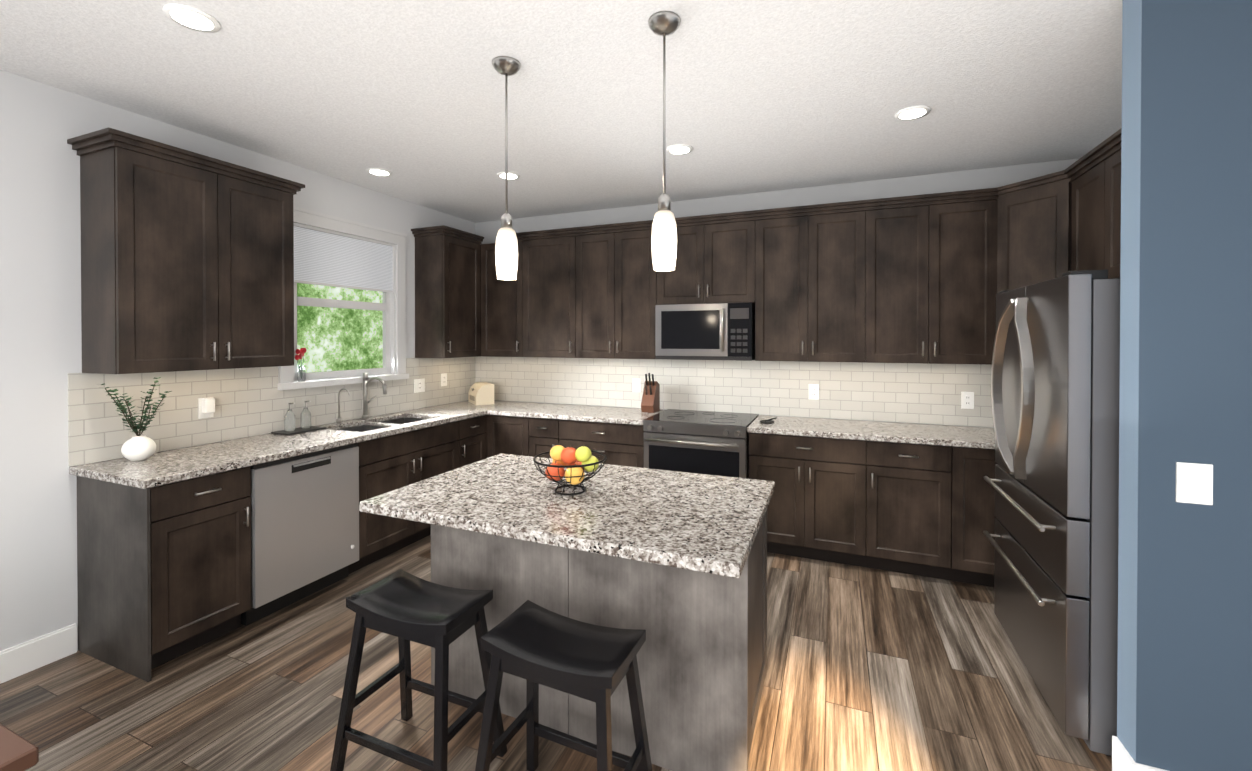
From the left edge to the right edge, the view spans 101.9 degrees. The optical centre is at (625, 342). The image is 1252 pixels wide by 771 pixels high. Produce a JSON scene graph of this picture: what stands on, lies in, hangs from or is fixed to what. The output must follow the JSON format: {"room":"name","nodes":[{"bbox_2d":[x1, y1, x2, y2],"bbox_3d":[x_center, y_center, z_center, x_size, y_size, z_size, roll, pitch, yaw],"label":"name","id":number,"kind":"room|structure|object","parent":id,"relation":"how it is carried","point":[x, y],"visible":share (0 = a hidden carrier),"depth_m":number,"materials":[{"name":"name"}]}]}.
{"room":"kitchen","nodes":[
{"label":"kitchen","id":0,"kind":"room"},
{"bbox_2d":[0,70,474,650],"bbox_3d":[-2.904,0.150,2.081,0.145,2.740,7.120,0,0,22],"label":"wall","id":1,"kind":"structure","parent":0,"point":[350,236],"depth_m":2.44,"materials":[{"name":"grey paint"}]},
{"bbox_2d":[0,623,76,683],"bbox_3d":[-3.462,1.462,0.639,0.014,0.140,4.010,0,0,22],"label":"baseboard","id":2,"kind":"structure","parent":1,"relation":"attached to","point":[32,654],"depth_m":2.37,"materials":[{"name":"white wood"}]},
{"bbox_2d":[67,127,304,373],"bbox_3d":[-2.362,-0.423,2.829,0.373,1.135,0.933,0,0,22],"label":"upper cabinet","id":3,"kind":"object","parent":1,"relation":"attached to","point":[187,260],"visible":1,"depth_m":2.61,"materials":[{"name":"brown wood"}]},
{"bbox_2d":[68,357,474,465],"bbox_3d":[-2.136,0.363,3.870,0.008,0.453,3.030,0,0,22],"label":"backsplash","id":4,"kind":"structure","parent":1,"relation":"attached to","point":[252,401],"depth_m":3.08,"materials":[{"name":"tile"}]},
{"bbox_2d":[198,397,213,418],"bbox_3d":[-2.483,0.383,3.002,0.008,0.120,0.075,0,0,22],"label":"electrical outlet","id":5,"kind":"object","parent":4,"relation":"attached to","point":[201,415],"visible":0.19,"depth_m":2.98,"materials":[{"name":"white plastic"}]},
{"bbox_2d":[202,397,214,413],"bbox_3d":[-2.460,0.368,2.992,0.044,0.090,0.050,0,0,22],"label":"plug-in air freshener","id":6,"kind":"object","parent":5,"relation":"attached to","point":[208,405],"visible":1,"depth_m":2.97,"materials":[{"name":"white plastic"}]},
{"bbox_2d":[414,378,424,392],"bbox_3d":[-1.849,0.382,4.547,0.008,0.120,0.120,0,0,22],"label":"electrical outlet","id":7,"kind":"object","parent":4,"relation":"attached to","point":[419,385],"visible":1,"depth_m":4.54,"materials":[{"name":"white plastic"}]},
{"bbox_2d":[441,373,446,385],"bbox_3d":[-1.731,0.349,4.833,0.008,0.120,0.075,0,0,22],"label":"electrical outlet","id":8,"kind":"object","parent":4,"relation":"attached to","point":[443,379],"visible":1,"depth_m":4.83,"materials":[{"name":"white plastic"}]},
{"bbox_2d":[295,348,305,381],"bbox_3d":[-2.271,0.151,3.546,0.064,0.238,0.070,0,0,22],"label":"vase","id":9,"kind":"object","parent":1,"relation":"on","point":[301,374],"visible":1,"depth_m":3.54,"materials":[{"name":"white"}]},
{"bbox_2d":[411,225,483,357],"bbox_3d":[-1.556,-0.438,4.794,0.373,1.135,0.862,0,0,22],"label":"upper cabinet","id":10,"kind":"object","parent":1,"relation":"attached to","point":[447,292],"visible":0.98,"depth_m":4.48,"materials":[{"name":"brown wood"}]},
{"bbox_2d":[0,535,1111,770],"bbox_3d":[-0.547,1.578,1.125,5.240,0.100,7.120,0,0,22],"label":"floor","id":11,"kind":"structure","parent":0,"point":[872,669],"depth_m":2.18,"materials":[{"name":"brown wood"}]},
{"bbox_2d":[0,724,38,770],"bbox_3d":[-2.012,1.157,0.528,1.280,0.750,1.510,0,0,22],"label":"dining table","id":12,"kind":"object","parent":11,"relation":"on","point":[18,752],"visible":1,"depth_m":0.97,"materials":[{"name":"brown wood"}]},
{"bbox_2d":[77,466,250,681],"bbox_3d":[-2.337,1.079,2.587,0.611,0.876,0.438,0,0,22],"label":"base cabinet","id":13,"kind":"object","parent":11,"relation":"on","point":[163,574],"depth_m":2.41,"materials":[{"name":"brown wood"}]},
{"bbox_2d":[241,443,358,625],"bbox_3d":[-2.098,1.076,3.076,0.588,0.873,0.636,0,0,22],"label":"dishwasher","id":14,"kind":"object","parent":11,"relation":"on","point":[304,525],"visible":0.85,"depth_m":2.91,"materials":[{"name":"silver metal"}]},
{"bbox_2d":[348,442,464,574],"bbox_3d":[-1.816,1.177,3.858,0.611,0.661,1.011,0,0,22],"label":"base cabinet","id":15,"kind":"object","parent":11,"relation":"on","point":[385,467],"depth_m":3.54,"materials":[{"name":"brown wood"}]},
{"bbox_2d":[330,569,506,770],"bbox_3d":[-0.733,1.208,1.815,0.492,0.628,0.352,0,0,22],"label":"stool","id":16,"kind":"object","parent":11,"relation":"on","point":[405,607],"visible":0.92,"depth_m":1.76,"materials":[{"name":"black paint"}]},
{"bbox_2d":[393,414,487,465],"bbox_3d":[-1.582,1.065,4.429,0.611,0.876,0.467,0,0,22],"label":"base cabinet","id":17,"kind":"object","parent":11,"relation":"on","point":[471,431],"depth_m":4.17,"materials":[{"name":"brown wood"}]},
{"bbox_2d":[445,400,504,407],"bbox_3d":[-1.399,0.603,4.844,0.390,0.038,0.649,0,0,22],"label":"countertop","id":18,"kind":"structure","parent":17,"relation":"on","point":[463,404],"depth_m":4.75,"materials":[{"name":"beige stone"}]},
{"bbox_2d":[487,415,534,457],"bbox_3d":[-0.882,1.063,4.666,0.490,0.876,0.611,0,0,22],"label":"base cabinet","id":19,"kind":"object","parent":11,"relation":"on","point":[513,435],"depth_m":4.39,"materials":[{"name":"brown wood"}]},
{"bbox_2d":[69,401,520,488],"bbox_3d":[-1.841,0.612,3.745,0.646,0.038,3.019,0,0,22],"label":"countertop","id":20,"kind":"structure","parent":19,"relation":"on","point":[155,469],"depth_m":2.84,"materials":[{"name":"beige stone"}]},
{"bbox_2d":[97,377,171,460],"bbox_3d":[-2.494,0.390,2.594,0.167,0.423,0.276,0,0,22],"label":"eucalyptus","id":21,"kind":"object","parent":20,"relation":"on","point":[139,447],"visible":1,"depth_m":2.59,"materials":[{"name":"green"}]},
{"bbox_2d":[271,426,326,434],"bbox_3d":[-2.201,0.589,3.423,0.170,0.012,0.270,0,0,22],"label":"tray","id":22,"kind":"object","parent":20,"relation":"on","point":[298,430],"visible":0.73,"depth_m":3.38,"materials":[{"name":"black plastic"}]},
{"bbox_2d":[284,402,295,430],"bbox_3d":[-2.230,0.487,3.374,0.078,0.191,0.064,0,0,22],"label":"soap dispenser","id":23,"kind":"object","parent":22,"relation":"on","point":[289,421],"visible":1,"depth_m":3.36,"materials":[{"name":"white"}]},
{"bbox_2d":[300,400,310,428],"bbox_3d":[-2.188,0.487,3.476,0.078,0.191,0.064,0,0,22],"label":"soap dispenser","id":24,"kind":"object","parent":22,"relation":"on","point":[305,420],"visible":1,"depth_m":3.46,"materials":[{"name":"white"}]},
{"bbox_2d":[336,388,349,423],"bbox_3d":[-2.076,0.462,3.732,0.133,0.260,0.036,0,0,22],"label":"gooseneck faucet","id":25,"kind":"object","parent":20,"relation":"on","point":[338,420],"visible":1,"depth_m":3.75,"materials":[{"name":"silver metal"}]},
{"bbox_2d":[362,372,386,418],"bbox_3d":[-1.931,0.411,3.954,0.250,0.360,0.116,0,0,22],"label":"faucet","id":26,"kind":"object","parent":20,"relation":"on","point":[366,382],"visible":0.96,"depth_m":3.95,"materials":[{"name":"silver metal"}]},
{"bbox_2d":[341,418,425,431],"bbox_3d":[-1.814,0.724,3.827,0.410,0.186,0.770,0,0,22],"label":"double-bowl sink","id":27,"kind":"object","parent":20,"relation":"in","point":[363,428],"depth_m":3.88,"materials":[{"name":"silver metal"}]},
{"bbox_2d":[468,382,493,404],"bbox_3d":[-1.413,0.488,4.939,0.175,0.190,0.330,0,1,-30],"label":"toaster","id":28,"kind":"object","parent":20,"relation":"on","point":[480,393],"visible":1,"depth_m":4.82,"materials":[{"name":"beige plastic"}]},
{"bbox_2d":[485,402,664,424],"bbox_3d":[-0.415,0.606,4.441,1.436,0.038,0.649,0,0,22],"label":"countertop","id":29,"kind":"structure","parent":19,"relation":"on","point":[605,414],"depth_m":4.32,"materials":[{"name":"beige stone"}]},
{"bbox_2d":[641,373,659,412],"bbox_3d":[0.209,0.421,4.357,0.110,0.333,0.170,0,0,22],"label":"knife block","id":30,"kind":"object","parent":29,"relation":"on","point":[650,402],"visible":1,"depth_m":4.32,"materials":[{"name":"brown wood"}]},
{"bbox_2d":[535,418,558,458],"bbox_3d":[-0.606,1.064,4.552,0.351,0.876,0.611,0,0,22],"label":"base cabinet","id":31,"kind":"object","parent":11,"relation":"on","point":[546,430],"depth_m":4.25,"materials":[{"name":"brown wood"}]},
{"bbox_2d":[475,600,651,770],"bbox_3d":[-0.191,1.210,1.570,0.503,0.628,0.368,0,0,22],"label":"stool","id":32,"kind":"object","parent":11,"relation":"on","point":[534,645],"visible":1,"depth_m":1.54,"materials":[{"name":"black paint"}]},
{"bbox_2d":[431,510,766,770],"bbox_3d":[-0.117,1.082,2.223,1.364,0.875,0.561,0,0,22],"label":"base cabinet","id":33,"kind":"object","parent":11,"relation":"on","point":[701,655],"visible":0.5,"depth_m":1.86,"materials":[{"name":"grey wood"}]},
{"bbox_2d":[359,453,774,577],"bbox_3d":[-0.185,0.625,2.080,1.440,0.038,0.895,0,0,22],"label":"countertop","id":34,"kind":"structure","parent":33,"relation":"on","point":[706,523],"depth_m":1.86,"materials":[{"name":"stone"}]},
{"bbox_2d":[533,443,606,494],"bbox_3d":[-0.229,0.507,2.078,0.299,0.194,0.299,0,0,22],"label":"fruit bowl","id":35,"kind":"object","parent":34,"relation":"on","point":[578,462],"visible":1,"depth_m":2.04,"materials":[{"name":"black"}]},
{"bbox_2d":[559,419,644,467],"bbox_3d":[-0.122,1.065,4.354,0.817,0.876,0.611,0,0,22],"label":"base cabinet","id":36,"kind":"object","parent":11,"relation":"on","point":[622,444],"depth_m":4.03,"materials":[{"name":"brown wood"}]},
{"bbox_2d":[643,409,758,478],"bbox_3d":[0.598,1.044,3.992,0.776,0.924,0.715,0,0,22],"label":"range oven","id":37,"kind":"object","parent":11,"relation":"on","point":[704,442],"visible":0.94,"depth_m":3.73,"materials":[{"name":"silver metal"}]},
{"bbox_2d":[749,433,878,568],"bbox_3d":[1.367,1.070,3.743,0.822,0.876,0.611,0,0,22],"label":"base cabinet","id":38,"kind":"object","parent":11,"relation":"on","point":[823,505],"depth_m":3.44,"materials":[{"name":"brown wood"}]},
{"bbox_2d":[747,415,994,448],"bbox_3d":[1.973,0.614,3.469,2.156,0.038,0.634,0,0,22],"label":"countertop","id":39,"kind":"structure","parent":38,"relation":"on","point":[911,433],"depth_m":3.45,"materials":[{"name":"beige stone"}]},
{"bbox_2d":[759,417,776,423],"bbox_3d":[1.055,0.574,3.772,0.120,0.036,0.158,0,0,22],"label":"spoon rest","id":40,"kind":"object","parent":39,"relation":"on","point":[769,421],"visible":1,"depth_m":3.76,"materials":[{"name":"black plastic"}]},
{"bbox_2d":[879,441,966,582],"bbox_3d":[1.912,1.072,3.520,0.602,0.876,0.611,0,0,22],"label":"base cabinet","id":41,"kind":"object","parent":11,"relation":"on","point":[920,510],"depth_m":3.21,"materials":[{"name":"brown wood"}]},
{"bbox_2d":[967,448,996,586],"bbox_3d":[2.528,1.074,3.267,0.972,0.876,0.611,0,0,22],"label":"base cabinet","id":42,"kind":"object","parent":11,"relation":"on","point":[981,462],"depth_m":3.10,"materials":[{"name":"brown wood"}]},
{"bbox_2d":[983,269,1119,756],"bbox_3d":[2.137,0.625,2.173,0.851,1.790,0.910,0,0,22],"label":"refrigerator","id":43,"kind":"object","parent":11,"relation":"on","point":[1055,383],"visible":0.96,"depth_m":1.92,"materials":[{"name":"silver metal"}]},
{"bbox_2d":[0,0,1121,222],"bbox_3d":[-0.547,-1.262,1.103,5.240,0.100,7.120,0,0,22],"label":"ceiling","id":44,"kind":"structure","parent":0,"point":[760,94],"depth_m":2.41,"materials":[{"name":"white paint"}]},
{"bbox_2d":[162,3,220,32],"bbox_3d":[-1.625,-1.214,1.902,0.170,0.008,0.170,0,0,22],"label":"recessed light","id":45,"kind":"object","parent":44,"relation":"in","point":[191,17],"visible":1,"depth_m":1.89,"materials":[{"name":"white plastic"}]},
{"bbox_2d":[366,168,391,175],"bbox_3d":[-1.773,-1.227,3.649,0.170,0.008,0.170,0,0,22],"label":"recessed light","id":46,"kind":"object","parent":44,"relation":"in","point":[379,172],"visible":0.98,"depth_m":3.64,"materials":[{"name":"white plastic"}]},
{"bbox_2d":[492,56,520,279],"bbox_3d":[-0.523,-0.750,2.221,0.124,0.940,0.124,0,0,22],"label":"pendant light","id":47,"kind":"object","parent":44,"relation":"hanging from","point":[506,252],"visible":1,"depth_m":2.19,"materials":[{"name":"white glass"}]},
{"bbox_2d":[497,172,519,179],"bbox_3d":[-0.864,-1.228,3.730,0.170,0.008,0.170,0,0,22],"label":"recessed light","id":48,"kind":"object","parent":44,"relation":"in","point":[512,176],"visible":0.88,"depth_m":3.71,"materials":[{"name":"white plastic"}]},
{"bbox_2d":[648,11,680,270],"bbox_3d":[0.145,-0.748,1.926,0.124,0.940,0.124,0,0,22],"label":"pendant light","id":49,"kind":"object","parent":44,"relation":"hanging from","point":[664,24],"visible":1,"depth_m":1.90,"materials":[{"name":"white glass"}]},
{"bbox_2d":[666,144,692,154],"bbox_3d":[0.340,-1.224,3.215,0.170,0.008,0.170,0,0,22],"label":"recessed light","id":50,"kind":"object","parent":44,"relation":"in","point":[678,149],"visible":1,"depth_m":3.20,"materials":[{"name":"white plastic"}]},
{"bbox_2d":[895,105,930,119],"bbox_3d":[1.522,-1.220,2.697,0.170,0.008,0.170,0,0,22],"label":"recessed light","id":51,"kind":"object","parent":44,"relation":"in","point":[913,112],"visible":1,"depth_m":2.68,"materials":[{"name":"white plastic"}]},
{"bbox_2d":[475,158,1079,427],"bbox_3d":[0.829,0.133,4.338,5.140,2.740,0.109,0,0,22],"label":"wall","id":52,"kind":"structure","parent":0,"point":[919,393],"depth_m":4.13,"materials":[{"name":"white tile"}]},
{"bbox_2d":[633,378,640,391],"bbox_3d":[0.094,0.381,4.578,0.075,0.120,0.008,0,0,22],"label":"electrical outlet","id":53,"kind":"object","parent":52,"relation":"attached to","point":[636,385],"visible":1,"depth_m":4.57,"materials":[{"name":"white plastic"}]},
{"bbox_2d":[475,356,993,426],"bbox_3d":[0.768,0.360,4.311,5.030,0.453,0.008,0,0,22],"label":"backsplash","id":54,"kind":"structure","parent":52,"relation":"attached to","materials":[{"name":"tile"}]},
{"bbox_2d":[481,128,1121,364],"bbox_3d":[0.546,-0.427,3.338,4.705,1.135,1.963,0,0,22],"label":"upper cabinet","id":55,"kind":"object","parent":52,"relation":"attached to","point":[925,278],"visible":0.77,"depth_m":3.66,"materials":[{"name":"brown wood"}]},
{"bbox_2d":[655,303,754,360],"bbox_3d":[0.657,-0.087,4.114,0.760,0.436,0.446,0,0,22],"label":"microwave","id":56,"kind":"object","parent":55,"relation":"attached to","point":[721,331],"visible":1,"depth_m":3.94,"materials":[{"name":"silver metal"}]},
{"bbox_2d":[809,384,818,399],"bbox_3d":[1.482,0.386,4.008,0.075,0.120,0.008,0,0,22],"label":"electrical outlet","id":57,"kind":"object","parent":52,"relation":"attached to","point":[813,391],"visible":1,"depth_m":4.00,"materials":[{"name":"white plastic"}]},
{"bbox_2d":[961,392,973,408],"bbox_3d":[2.435,0.409,3.618,0.075,0.120,0.008,0,0,22],"label":"electrical outlet","id":58,"kind":"object","parent":52,"relation":"attached to","point":[967,400],"visible":1,"depth_m":3.62,"materials":[{"name":"white plastic"}]},
{"bbox_2d":[1117,0,1251,770],"bbox_3d":[2.021,0.154,1.606,0.662,2.740,0.120,0,0,22],"label":"wall","id":59,"kind":"structure","parent":0,"point":[1184,683],"depth_m":1.63,"materials":[{"name":"blue paint"}]},
{"bbox_2d":[1112,736,1167,770],"bbox_3d":[2.011,1.459,1.612,0.674,0.130,0.134,0,0,22],"label":"baseboard","id":60,"kind":"structure","parent":59,"relation":"attached to","point":[1122,759],"depth_m":1.74,"materials":[{"name":"white wood"}]},
{"bbox_2d":[1176,462,1212,504],"bbox_3d":[1.816,0.449,1.622,0.085,0.128,0.010,0,0,22],"label":"switch plate","id":61,"kind":"object","parent":59,"relation":"attached to","point":[1194,483],"visible":1,"depth_m":1.62,"materials":[{"name":"white plastic"}]},
{"label":"outside","id":62,"kind":"structure","parent":0,"visible":0},
{"bbox_2d":[297,283,382,372],"bbox_3d":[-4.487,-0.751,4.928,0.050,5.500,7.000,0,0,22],"label":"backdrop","id":63,"kind":"structure","parent":62,"point":[333,339],"depth_m":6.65,"materials":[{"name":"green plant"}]}
]}

